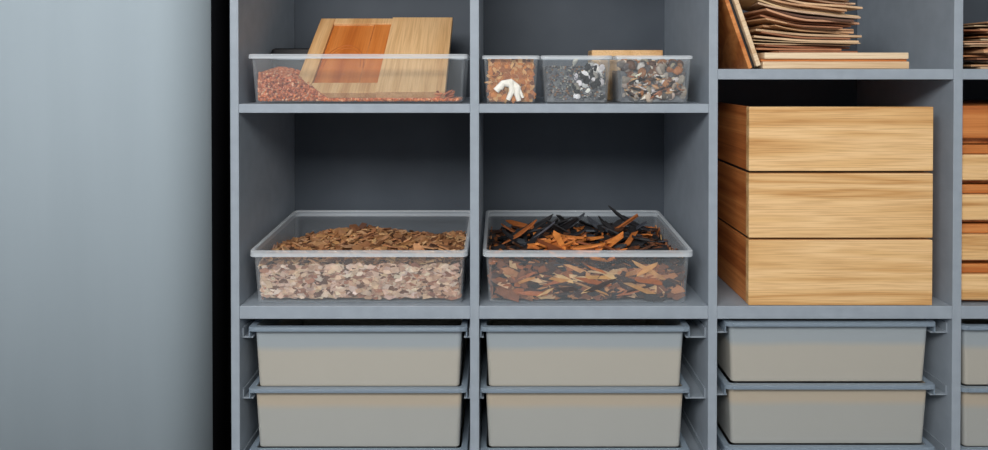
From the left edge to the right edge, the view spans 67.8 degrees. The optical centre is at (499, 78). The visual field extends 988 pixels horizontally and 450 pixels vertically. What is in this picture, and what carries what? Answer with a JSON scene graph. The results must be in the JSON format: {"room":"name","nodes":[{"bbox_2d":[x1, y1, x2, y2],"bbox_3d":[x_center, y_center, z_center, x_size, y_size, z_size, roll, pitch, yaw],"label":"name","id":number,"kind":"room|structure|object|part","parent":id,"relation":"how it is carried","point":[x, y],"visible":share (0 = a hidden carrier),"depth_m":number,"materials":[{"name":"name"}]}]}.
{"room":"storage room","nodes":[
{"label":"storage room","id":0,"kind":"room"},
{"bbox_2d":[0,0,230,449],"bbox_3d":[-1.797,0.007,1.720,2.406,2.750,0.499,0,1,0],"label":"wall","id":1,"kind":"structure","parent":0,"point":[115,323],"depth_m":1.48,"materials":[{"name":"paint"}]},
{"bbox_3d":[0.000,1.425,0.035,6.000,0.050,4.100,0,1,0],"label":"floor","id":2,"kind":"structure","parent":0,"visible":0},
{"bbox_2d":[229,0,987,449],"bbox_3d":[0.433,0.232,1.679,1.950,2.300,0.412,0,1,0],"label":"shelving unit","id":3,"kind":"object","parent":2,"relation":"on","point":[478,155],"visible":0.47,"depth_m":1.67,"materials":[{"name":"grey paint"}]},
{"bbox_3d":[-0.512,0.523,1.679,0.022,0.003,0.374,0,1,0],"label":"rail","id":4,"kind":"part","parent":3,"relation":"part of","materials":[{"name":"plastic"}]},
{"bbox_3d":[-0.512,0.646,1.680,0.022,0.003,0.374,0,1,0],"label":"rail","id":5,"kind":"part","parent":3,"relation":"part of","materials":[{"name":"plastic"}]},
{"bbox_2d":[271,48,309,70],"bbox_3d":[-0.466,-0.011,1.687,0.104,0.117,0.067,0,1,0],"label":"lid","id":6,"kind":"object","parent":3,"relation":"on","point":[294,58],"visible":0.25,"depth_m":1.65,"materials":[{"name":"plastic"}]},
{"bbox_3d":[-0.291,0.058,1.671,0.463,0.018,0.399,0,1,0],"label":"shelf","id":7,"kind":"part","parent":3,"relation":"part of","materials":[{"name":"grey paint"}]},
{"bbox_3d":[-0.291,0.468,1.675,0.463,0.026,0.399,0,1,0],"label":"shelf","id":8,"kind":"part","parent":3,"relation":"part of","materials":[{"name":"grey paint"}]},
{"bbox_2d":[249,319,468,385],"bbox_3d":[-0.287,0.562,1.661,0.442,0.127,0.370,0,1,0],"label":"storage bin","id":9,"kind":"object","parent":3,"relation":"on","point":[291,352],"visible":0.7,"depth_m":1.49,"materials":[{"name":"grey plastic"}]},
{"bbox_2d":[249,54,469,59],"bbox_3d":[-0.285,-0.001,1.562,0.441,0.100,0.177,0,1,0],"label":"tray","id":10,"kind":"object","parent":3,"relation":"on","point":[251,56],"visible":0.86,"depth_m":1.54,"materials":[{"name":"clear plastic"}]},
{"bbox_2d":[257,66,462,101],"bbox_3d":[-0.285,0.010,1.553,0.412,0.073,0.139,0,1,0],"label":"bark granules","id":11,"kind":"object","parent":10,"relation":"in","point":[278,83],"visible":0.91,"depth_m":1.49,"materials":[{"name":"pink wood"}]},
{"bbox_2d":[299,17,452,97],"bbox_3d":[-0.268,-0.052,1.624,0.312,0.184,0.256,0,1,0],"label":"sample","id":12,"kind":"object","parent":10,"relation":"in","point":[397,57],"visible":0.96,"depth_m":1.60,"materials":[{"name":"brown wood"}]},
{"bbox_3d":[-0.322,0.024,1.517,0.136,0.014,0.035,0,35,0],"label":"rail","id":13,"kind":"part","parent":12,"relation":"part of","materials":[{"name":"brown wood"}]},
{"bbox_3d":[-0.322,-0.131,1.737,0.136,0.014,0.024,0,35,0],"label":"rail","id":14,"kind":"part","parent":12,"relation":"part of","materials":[{"name":"brown wood"}]},
{"bbox_3d":[-0.183,-0.052,1.624,0.142,0.019,0.298,0,35,0],"label":"panel","id":15,"kind":"part","parent":12,"relation":"part of","materials":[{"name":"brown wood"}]},
{"bbox_2d":[249,399,469,449],"bbox_3d":[-0.287,0.811,1.664,0.442,0.127,0.370,0,1,0],"label":"storage bin","id":16,"kind":"object","parent":3,"relation":"on","point":[465,428],"visible":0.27,"depth_m":1.52,"materials":[{"name":"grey plastic"}]},
{"bbox_2d":[249,338,469,446],"bbox_3d":[-0.287,0.686,1.663,0.442,0.127,0.370,0,1,0],"label":"storage bin","id":17,"kind":"object","parent":3,"relation":"on","point":[288,416],"visible":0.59,"depth_m":1.49,"materials":[{"name":"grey plastic"}]},
{"bbox_2d":[250,210,469,256],"bbox_3d":[-0.285,0.390,1.643,0.440,0.129,0.332,0,1,0],"label":"tray","id":18,"kind":"object","parent":3,"relation":"on","point":[274,232],"visible":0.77,"depth_m":1.71,"materials":[{"name":"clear plastic"}]},
{"bbox_2d":[258,222,466,299],"bbox_3d":[-0.284,0.400,1.645,0.424,0.107,0.316,0,1,0],"label":"chips","id":19,"kind":"object","parent":18,"relation":"in","point":[375,275],"visible":0.94,"depth_m":1.50,"materials":[{"name":"beige wood"}]},
{"bbox_3d":[-0.067,0.646,1.680,0.013,0.003,0.374,0,1,0],"label":"rail","id":20,"kind":"part","parent":3,"relation":"part of","materials":[{"name":"plastic"}]},
{"bbox_3d":[-0.067,0.523,1.679,0.013,0.003,0.374,0,1,0],"label":"rail","id":21,"kind":"part","parent":3,"relation":"part of","materials":[{"name":"plastic"}]},
{"bbox_2d":[482,56,539,59],"bbox_3d":[0.022,0.001,1.547,0.116,0.096,0.147,0,1,0],"label":"clear box","id":22,"kind":"object","parent":3,"relation":"on","point":[483,57],"visible":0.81,"depth_m":1.53,"materials":[{"name":"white plastic"}]},
{"bbox_2d":[494,79,523,100],"bbox_3d":[0.018,0.023,1.483,0.062,0.046,0.014,0,1,0],"label":"coral","id":23,"kind":"object","parent":22,"relation":"in","point":[514,88],"visible":1,"depth_m":1.48},
{"bbox_2d":[485,56,535,102],"bbox_3d":[0.021,0.002,1.545,0.106,0.097,0.121,0,1,0],"label":"flakes","id":24,"kind":"object","parent":22,"relation":"in","point":[520,70],"visible":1,"depth_m":1.49,"materials":[{"name":"wood"}]},
{"bbox_2d":[538,56,611,59],"bbox_3d":[0.154,0.001,1.547,0.144,0.096,0.147,0,1,0],"label":"clear box","id":25,"kind":"object","parent":3,"relation":"on","point":[604,57],"visible":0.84,"depth_m":1.53,"materials":[{"name":"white plastic"}]},
{"bbox_2d":[543,58,605,101],"bbox_3d":[0.154,0.002,1.542,0.123,0.090,0.124,0,1,0],"label":"chips","id":26,"kind":"object","parent":25,"relation":"in","point":[586,83],"visible":1,"depth_m":1.49,"materials":[{"name":"stone"}]},
{"bbox_2d":[480,393,689,449],"bbox_3d":[0.172,0.811,1.664,0.424,0.127,0.370,0,1,0],"label":"storage bin","id":27,"kind":"object","parent":3,"relation":"on","point":[484,445],"visible":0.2,"depth_m":1.52,"materials":[{"name":"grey plastic"}]},
{"bbox_2d":[480,332,689,446],"bbox_3d":[0.172,0.686,1.663,0.424,0.127,0.370,0,1,0],"label":"storage bin","id":28,"kind":"object","parent":3,"relation":"on","point":[517,416],"visible":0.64,"depth_m":1.49,"materials":[{"name":"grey plastic"}]},
{"bbox_2d":[480,319,689,385],"bbox_3d":[0.172,0.562,1.661,0.424,0.127,0.370,0,1,0],"label":"storage bin","id":29,"kind":"object","parent":3,"relation":"on","point":[520,352],"visible":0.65,"depth_m":1.49,"materials":[{"name":"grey plastic"}]},
{"bbox_2d":[483,210,692,256],"bbox_3d":[0.177,0.390,1.643,0.425,0.129,0.332,0,1,0],"label":"tray","id":30,"kind":"object","parent":3,"relation":"on","point":[660,217],"visible":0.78,"depth_m":1.71,"materials":[{"name":"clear plastic"}]},
{"bbox_2d":[487,205,685,302],"bbox_3d":[0.175,0.376,1.643,0.418,0.161,0.322,0,1,0],"label":"bark pieces","id":31,"kind":"object","parent":30,"relation":"in","point":[656,276],"visible":0.97,"depth_m":1.51,"materials":[{"name":"brown wood"}]},
{"bbox_3d":[0.188,0.468,1.675,0.460,0.026,0.399,0,1,0],"label":"shelf","id":32,"kind":"part","parent":3,"relation":"part of","materials":[{"name":"grey paint"}]},
{"bbox_3d":[0.188,0.058,1.671,0.460,0.018,0.399,0,1,0],"label":"shelf","id":33,"kind":"part","parent":3,"relation":"part of","materials":[{"name":"grey paint"}]},
{"bbox_2d":[588,50,662,99],"bbox_3d":[0.284,-0.008,1.675,0.159,0.112,0.070,0,1,0],"label":"wood block","id":34,"kind":"object","parent":3,"relation":"on","point":[593,55],"visible":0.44,"depth_m":1.64,"materials":[{"name":"beige wood"}]},
{"bbox_3d":[0.434,0.230,1.879,1.948,2.300,0.012,0,1,0],"label":"panel","id":35,"kind":"part","parent":3,"relation":"part of","materials":[{"name":"paint"}]},
{"bbox_2d":[608,56,692,59],"bbox_3d":[0.310,0.001,1.547,0.156,0.096,0.147,0,1,0],"label":"clear box","id":36,"kind":"object","parent":3,"relation":"on","point":[613,57],"visible":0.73,"depth_m":1.53,"materials":[{"name":"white plastic"}]},
{"bbox_2d":[612,57,686,102],"bbox_3d":[0.309,0.001,1.542,0.139,0.094,0.124,0,1,0],"label":"shells","id":37,"kind":"object","parent":36,"relation":"in","point":[647,80],"visible":1,"depth_m":1.49,"materials":[{"name":"stone"}]},
{"bbox_3d":[0.398,0.771,1.681,0.041,0.003,0.374,0,1,0],"label":"rail","id":38,"kind":"part","parent":3,"relation":"part of","materials":[{"name":"plastic"}]},
{"bbox_3d":[0.398,0.646,1.680,0.041,0.003,0.374,0,1,0],"label":"rail","id":39,"kind":"part","parent":3,"relation":"part of","materials":[{"name":"plastic"}]},
{"bbox_3d":[0.398,0.523,1.679,0.041,0.003,0.374,0,1,0],"label":"rail","id":40,"kind":"part","parent":3,"relation":"part of","materials":[{"name":"plastic"}]},
{"bbox_3d":[0.449,0.639,1.680,0.025,0.003,0.374,0,1,0],"label":"rail","id":41,"kind":"part","parent":3,"relation":"part of","materials":[{"name":"plastic"}]},
{"bbox_3d":[0.449,0.513,1.679,0.025,0.003,0.374,0,1,0],"label":"rail","id":42,"kind":"part","parent":3,"relation":"part of","materials":[{"name":"plastic"}]},
{"bbox_2d":[718,0,760,68],"bbox_3d":[0.482,-0.126,1.595,0.083,0.210,0.240,0,1,0],"label":"leaning board","id":43,"kind":"object","parent":3,"relation":"on","point":[736,49],"visible":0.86,"depth_m":1.50,"materials":[{"name":"brown wood"}]},
{"bbox_2d":[717,102,932,304],"bbox_3d":[0.685,0.254,1.660,0.370,0.400,0.366,0,1,0],"label":"wooden boxes","id":44,"kind":"object","parent":3,"relation":"on","point":[817,205],"visible":0.84,"depth_m":1.48,"materials":[{"name":"brown wood"}]},
{"bbox_3d":[0.685,0.390,1.487,0.370,0.132,0.018,0,1,0],"label":"drawer","id":45,"kind":"part","parent":44,"relation":"part of","materials":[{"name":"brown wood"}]},
{"bbox_3d":[0.685,0.255,1.486,0.370,0.129,0.018,0,1,0],"label":"drawer","id":46,"kind":"part","parent":44,"relation":"part of","materials":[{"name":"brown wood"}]},
{"bbox_3d":[0.685,0.121,1.484,0.370,0.129,0.018,0,1,0],"label":"drawer","id":47,"kind":"part","parent":44,"relation":"part of","materials":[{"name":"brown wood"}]},
{"bbox_2d":[717,421,934,449],"bbox_3d":[0.667,0.805,1.664,0.426,0.127,0.370,0,1,0],"label":"storage bin","id":48,"kind":"object","parent":3,"relation":"on","point":[723,442],"visible":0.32,"depth_m":1.49,"materials":[{"name":"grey plastic"}]},
{"bbox_2d":[717,362,934,442],"bbox_3d":[0.667,0.679,1.663,0.426,0.127,0.370,0,1,0],"label":"storage bin","id":49,"kind":"object","parent":3,"relation":"on","point":[750,411],"visible":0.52,"depth_m":1.50,"materials":[{"name":"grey plastic"}]},
{"bbox_2d":[717,319,935,380],"bbox_3d":[0.667,0.552,1.661,0.426,0.127,0.370,0,1,0],"label":"storage bin","id":50,"kind":"object","parent":3,"relation":"on","point":[750,349],"visible":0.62,"depth_m":1.49,"materials":[{"name":"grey plastic"}]},
{"bbox_2d":[750,53,908,68],"bbox_3d":[0.674,-0.037,1.558,0.296,0.032,0.164,0,1,0],"label":"planks","id":51,"kind":"object","parent":3,"relation":"on","point":[767,60],"visible":0.75,"depth_m":1.48,"materials":[{"name":"beige wood"}]},
{"bbox_2d":[738,0,862,52],"bbox_3d":[0.622,-0.140,1.571,0.262,0.173,0.190,0,1,0],"label":"sheets","id":52,"kind":"object","parent":51,"relation":"on","point":[775,26],"visible":0.93,"depth_m":1.51,"materials":[{"name":"beige wood"}]},
{"bbox_3d":[0.672,0.468,1.675,0.472,0.026,0.399,0,1,0],"label":"shelf","id":53,"kind":"part","parent":3,"relation":"part of","materials":[{"name":"grey paint"}]},
{"bbox_3d":[0.672,-0.011,1.671,0.472,0.021,0.399,0,1,0],"label":"shelf","id":54,"kind":"part","parent":3,"relation":"part of","materials":[{"name":"grey paint"}]},
{"bbox_3d":[0.890,0.639,1.680,0.035,0.003,0.374,0,1,0],"label":"rail","id":55,"kind":"part","parent":3,"relation":"part of","materials":[{"name":"plastic"}]},
{"bbox_3d":[0.890,0.513,1.679,0.035,0.003,0.374,0,1,0],"label":"rail","id":56,"kind":"part","parent":3,"relation":"part of","materials":[{"name":"plastic"}]},
{"bbox_2d":[960,443,987,449],"bbox_3d":[1.152,0.809,1.664,0.448,0.127,0.370,0,1,0],"label":"storage bin","id":57,"kind":"object","parent":3,"relation":"on","point":[962,447],"visible":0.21,"depth_m":1.49,"materials":[{"name":"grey plastic"}]},
{"bbox_2d":[960,383,987,445],"bbox_3d":[1.152,0.685,1.663,0.448,0.127,0.370,0,1,0],"label":"storage bin","id":58,"kind":"object","parent":3,"relation":"on","point":[974,398],"visible":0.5,"depth_m":1.50,"materials":[{"name":"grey plastic"}]},
{"bbox_2d":[961,100,987,300],"bbox_3d":[1.156,0.253,1.657,0.452,0.401,0.352,0,1,0],"label":"wooden trays","id":59,"kind":"object","parent":3,"relation":"on","point":[974,268],"visible":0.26,"depth_m":1.48,"materials":[{"name":"brown wood"}]},
{"bbox_2d":[961,319,987,384],"bbox_3d":[1.152,0.559,1.661,0.448,0.127,0.370,0,1,0],"label":"storage bin","id":60,"kind":"object","parent":3,"relation":"on","point":[974,332],"visible":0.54,"depth_m":1.49,"materials":[{"name":"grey plastic"}]},
{"bbox_3d":[1.158,0.468,1.675,0.464,0.026,0.399,0,1,0],"label":"shelf","id":61,"kind":"part","parent":3,"relation":"part of","materials":[{"name":"grey paint"}]},
{"bbox_2d":[963,22,987,68],"bbox_3d":[1.146,-0.069,1.590,0.445,0.095,0.234,0,1,0],"label":"sheets","id":62,"kind":"object","parent":3,"relation":"on","point":[975,35],"visible":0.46,"depth_m":1.52,"materials":[{"name":"brown wood"}]},
{"bbox_3d":[1.158,-0.011,1.671,0.464,0.021,0.399,0,1,0],"label":"shelf","id":63,"kind":"part","parent":3,"relation":"part of","materials":[{"name":"grey paint"}]}
]}

